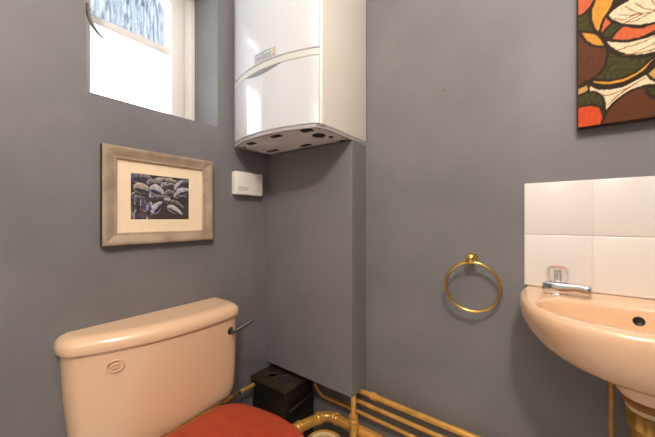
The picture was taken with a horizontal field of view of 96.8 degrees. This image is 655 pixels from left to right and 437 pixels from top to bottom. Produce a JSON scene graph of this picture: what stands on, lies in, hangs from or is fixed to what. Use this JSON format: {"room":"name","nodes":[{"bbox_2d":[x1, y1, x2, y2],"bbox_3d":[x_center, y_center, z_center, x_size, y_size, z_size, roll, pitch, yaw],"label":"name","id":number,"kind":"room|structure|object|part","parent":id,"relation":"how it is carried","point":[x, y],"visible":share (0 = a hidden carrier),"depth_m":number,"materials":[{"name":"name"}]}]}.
{"room":"bathroom","nodes":[
{"label":"bathroom","id":0,"kind":"room"},
{"bbox_2d":[0,0,271,436],"bbox_3d":[-0.878,-0.165,0.805,0.250,2.450,2.050,0,0,37],"label":"wall","id":1,"kind":"structure","parent":0,"point":[57,278],"depth_m":0.83,"materials":[{"name":"grey paint"}]},
{"bbox_2d":[86,0,194,120],"bbox_3d":[-0.722,-0.669,1.120,0.091,0.602,0.421,0,0,37],"label":"window","id":2,"kind":"structure","parent":1,"relation":"in","point":[177,52],"depth_m":1.21,"materials":[{"name":"white paint"}]},
{"bbox_2d":[91,0,163,58],"bbox_3d":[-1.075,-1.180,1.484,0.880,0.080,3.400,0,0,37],"label":"window pane","id":3,"kind":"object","parent":2,"relation":"in","point":[144,18],"depth_m":1.63,"materials":[{"name":"clear glass"}]},
{"bbox_3d":[-0.733,-0.669,1.129,0.064,0.602,0.421,0,0,37],"label":"frame","id":4,"kind":"part","parent":2,"relation":"part of","materials":[{"name":"white paint"}]},
{"bbox_2d":[100,143,212,246],"bbox_3d":[-0.560,-0.070,0.998,0.025,0.303,0.354,0,0,37],"label":"picture frame","id":5,"kind":"object","parent":1,"relation":"attached to","point":[147,197],"visible":1,"depth_m":0.97,"materials":[{"name":"beige wood"}]},
{"bbox_2d":[131,173,188,218],"bbox_3d":[-0.567,-0.070,0.997,0.001,0.149,0.189,0,0,37],"label":"print","id":6,"kind":"object","parent":5,"relation":"attached to","point":[152,197],"depth_m":0.99},
{"bbox_2d":[232,171,261,195],"bbox_3d":[-0.350,-0.150,1.275,0.033,0.098,0.144,0,0,37],"label":"control box","id":7,"kind":"object","parent":1,"relation":"attached to","point":[243,183],"visible":1,"depth_m":1.25,"materials":[{"name":"white plastic"}]},
{"bbox_2d":[312,0,654,436],"bbox_3d":[0.487,-0.165,1.002,1.700,2.450,0.100,0,0,37],"label":"wall","id":8,"kind":"structure","parent":0,"point":[447,171],"depth_m":0.96,"materials":[{"name":"grey paint"}]},
{"bbox_2d":[234,0,365,155],"bbox_3d":[-0.131,-0.663,1.178,0.462,0.733,0.354,0,0,37],"label":"boiler","id":9,"kind":"object","parent":8,"relation":"attached to","point":[300,65],"visible":1,"depth_m":1.02,"materials":[{"name":"metal"}]},
{"bbox_2d":[234,124,365,155],"bbox_3d":[-0.130,-0.302,1.180,0.456,0.011,0.348,0,0,37],"label":"boiler underside","id":10,"kind":"object","parent":9,"relation":"on","point":[275,139],"depth_m":1.10,"materials":[{"name":"metal"}]},
{"bbox_3d":[-0.115,-0.668,1.201,0.462,0.724,0.298,0,0,37],"label":"casing","id":11,"kind":"part","parent":9,"relation":"part of","materials":[{"name":"metal"}]},
{"bbox_2d":[267,140,365,397],"bbox_3d":[-0.065,0.192,1.284,0.477,0.977,0.109,0,0,37],"label":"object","id":12,"kind":"object","parent":8,"relation":"attached to","point":[316,196],"visible":1,"depth_m":1.20,"materials":[{"name":"grey paint"}]},
{"bbox_3d":[0.124,0.192,1.152,0.012,0.977,0.095,0,0,37],"label":"panel","id":13,"kind":"part","parent":12,"relation":"part of","materials":[{"name":"grey paint"}]},
{"bbox_2d":[292,411,385,436],"bbox_3d":[0.240,0.829,1.025,1.121,0.051,0.194,0,0,27],"label":"pipe","id":14,"kind":"object","parent":8,"relation":"attached to","point":[318,417],"visible":0.64,"depth_m":1.17,"materials":[{"name":"gold metal"}]},
{"bbox_2d":[313,382,416,436],"bbox_3d":[0.513,0.763,0.883,1.437,0.052,0.014,0,0,37],"label":"pipe","id":15,"kind":"object","parent":8,"relation":"attached to","point":[321,394],"visible":1,"depth_m":1.14,"materials":[{"name":"gold metal"}]},
{"bbox_2d":[356,398,445,436],"bbox_3d":[0.599,0.736,0.818,1.220,0.016,0.016,0,0,37],"label":"pipe","id":16,"kind":"object","parent":8,"relation":"attached to","point":[375,408],"visible":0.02,"depth_m":1.06,"materials":[{"name":"gold metal"}]},
{"bbox_2d":[358,389,480,436],"bbox_3d":[0.607,0.695,0.818,1.208,0.028,0.028,0,0,37],"label":"pipe","id":17,"kind":"object","parent":8,"relation":"attached to","point":[373,396],"visible":0.93,"depth_m":1.02,"materials":[{"name":"gold metal"}]},
{"bbox_2d":[444,253,501,312],"bbox_3d":[0.461,0.202,0.922,0.162,0.186,0.060,0,0,37],"label":"towel ring","id":18,"kind":"object","parent":8,"relation":"attached to","point":[470,258],"visible":1,"depth_m":0.90,"materials":[{"name":"gold metal"}]},
{"bbox_3d":[0.459,0.125,0.925,0.033,0.033,0.057,0,0,37],"label":"post","id":19,"kind":"part","parent":18,"relation":"part of","materials":[{"name":"gold metal"}]},
{"bbox_2d":[519,285,654,408],"bbox_3d":[0.654,0.293,0.599,0.442,0.192,0.343,0,0,37],"label":"washbasin","id":20,"kind":"object","parent":8,"relation":"attached to","point":[611,338],"visible":0.98,"depth_m":0.57,"materials":[{"name":"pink ceramic"}]},
{"bbox_2d":[542,265,592,295],"bbox_3d":[0.611,0.160,0.743,0.050,0.074,0.096,0,0,-40],"label":"tap","id":21,"kind":"object","parent":20,"relation":"on","point":[557,276],"visible":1,"depth_m":0.74,"materials":[{"name":"silver metal"}]},
{"bbox_3d":[0.600,0.144,0.758,0.047,0.035,0.047,0,0,-31],"label":"knob","id":22,"kind":"part","parent":21,"relation":"part of","materials":[{"name":"white plastic"}]},
{"bbox_3d":[0.611,0.179,0.743,0.050,0.035,0.096,0,0,-40],"label":"spout","id":23,"kind":"part","parent":21,"relation":"part of","materials":[{"name":"silver metal"}]},
{"bbox_2d":[524,176,654,299],"bbox_3d":[0.763,0.046,0.728,0.449,0.299,0.008,0,0,37],"label":"tile backsplash","id":24,"kind":"structure","parent":8,"relation":"attached to","point":[602,231],"depth_m":0.76,"materials":[{"name":"tile"}]},
{"bbox_2d":[577,0,654,129],"bbox_3d":[0.839,-0.520,0.654,0.420,0.560,0.035,0,0,37],"label":"canvas painting","id":25,"kind":"object","parent":8,"relation":"attached to","point":[616,38],"visible":1,"depth_m":0.73},
{"bbox_3d":[-0.157,1.110,0.266,2.050,0.100,2.050,0,0,37],"label":"floor","id":26,"kind":"structure","parent":0,"visible":0},
{"bbox_2d":[53,297,303,436],"bbox_3d":[-0.324,0.687,0.794,0.645,0.746,0.520,0,0,37],"label":"toilet","id":27,"kind":"object","parent":26,"relation":"on","point":[168,372],"visible":1,"depth_m":0.85,"materials":[{"name":"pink ceramic"}]},
{"bbox_3d":[-0.517,0.336,0.933,0.168,0.042,0.510,0,0,37],"label":"cistern lid","id":28,"kind":"part","parent":27,"relation":"part of","materials":[{"name":"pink ceramic"}]},
{"bbox_3d":[-0.345,0.404,1.043,0.029,0.031,0.031,0,0,37],"label":"flush lever","id":29,"kind":"part","parent":27,"relation":"part of","materials":[{"name":"silver metal"}]},
{"bbox_3d":[-0.251,0.632,0.742,0.466,0.020,0.413,0,0,37],"label":"seat lid","id":30,"kind":"part","parent":27,"relation":"part of","materials":[{"name":"red plastic"}]},
{"bbox_2d":[219,383,254,403],"bbox_3d":[-0.382,0.716,1.175,0.028,0.034,0.233,0,0,28],"label":"supply pipe","id":31,"kind":"object","parent":27,"relation":"attached to","point":[238,392],"visible":0.79,"depth_m":1.19,"materials":[{"name":"gold metal"}]},
{"bbox_3d":[-0.307,0.390,1.058,0.080,0.043,0.016,0,0,-34],"label":"lever arm","id":32,"kind":"part","parent":27,"relation":"part of","materials":[{"name":"silver metal"}]},
{"bbox_2d":[250,364,313,436],"bbox_3d":[-0.196,0.877,1.302,0.222,0.365,0.194,0,0,37],"label":"box","id":33,"kind":"object","parent":26,"relation":"on","point":[284,393],"visible":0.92,"depth_m":1.25,"materials":[{"name":"black plastic"}]},
{"bbox_3d":[-0.199,0.704,1.304,0.214,0.012,0.194,0,0,37],"label":"lid","id":34,"kind":"part","parent":33,"relation":"part of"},
{"bbox_2d":[277,374,293,383],"bbox_3d":[-0.182,0.697,1.263,0.072,0.004,0.072,0,0,37],"label":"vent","id":35,"kind":"object","parent":33,"relation":"attached to","point":[281,378],"depth_m":1.26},
{"bbox_2d":[308,430,340,436],"bbox_3d":[-0.012,0.932,1.044,0.146,0.255,0.146,0,0,37],"label":"pipe","id":36,"kind":"object","parent":26,"relation":"on","point":[320,433],"visible":1,"depth_m":1.09,"materials":[{"name":"ceramic"}]},
{"bbox_2d":[348,395,358,436],"bbox_3d":[0.099,0.870,1.115,0.041,0.380,0.041,0,0,37],"label":"pipe","id":37,"kind":"object","parent":26,"relation":"on","point":[353,424],"visible":1,"depth_m":1.10,"materials":[{"name":"gold metal"}]},
{"bbox_2d":[608,382,614,436],"bbox_3d":[0.713,0.692,0.731,0.012,0.737,0.012,0,0,37],"label":"pipe","id":38,"kind":"object","parent":26,"relation":"on","point":[611,387],"visible":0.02,"depth_m":0.73,"materials":[{"name":"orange metal"}]},
{"bbox_2d":[622,394,654,436],"bbox_3d":[0.643,0.709,0.577,0.084,0.699,0.084,0,0,37],"label":"pipe","id":39,"kind":"object","parent":26,"relation":"on","point":[640,418],"visible":0.7,"depth_m":0.57,"materials":[{"name":"gold metal"}]},
{"bbox_2d":[625,401,654,420],"bbox_3d":[0.643,0.379,0.577,0.075,0.010,0.075,0,0,37],"label":"sink drain","id":40,"kind":"object","parent":39,"relation":"in","point":[638,412],"depth_m":0.57,"materials":[{"name":"gold metal"}]}
]}

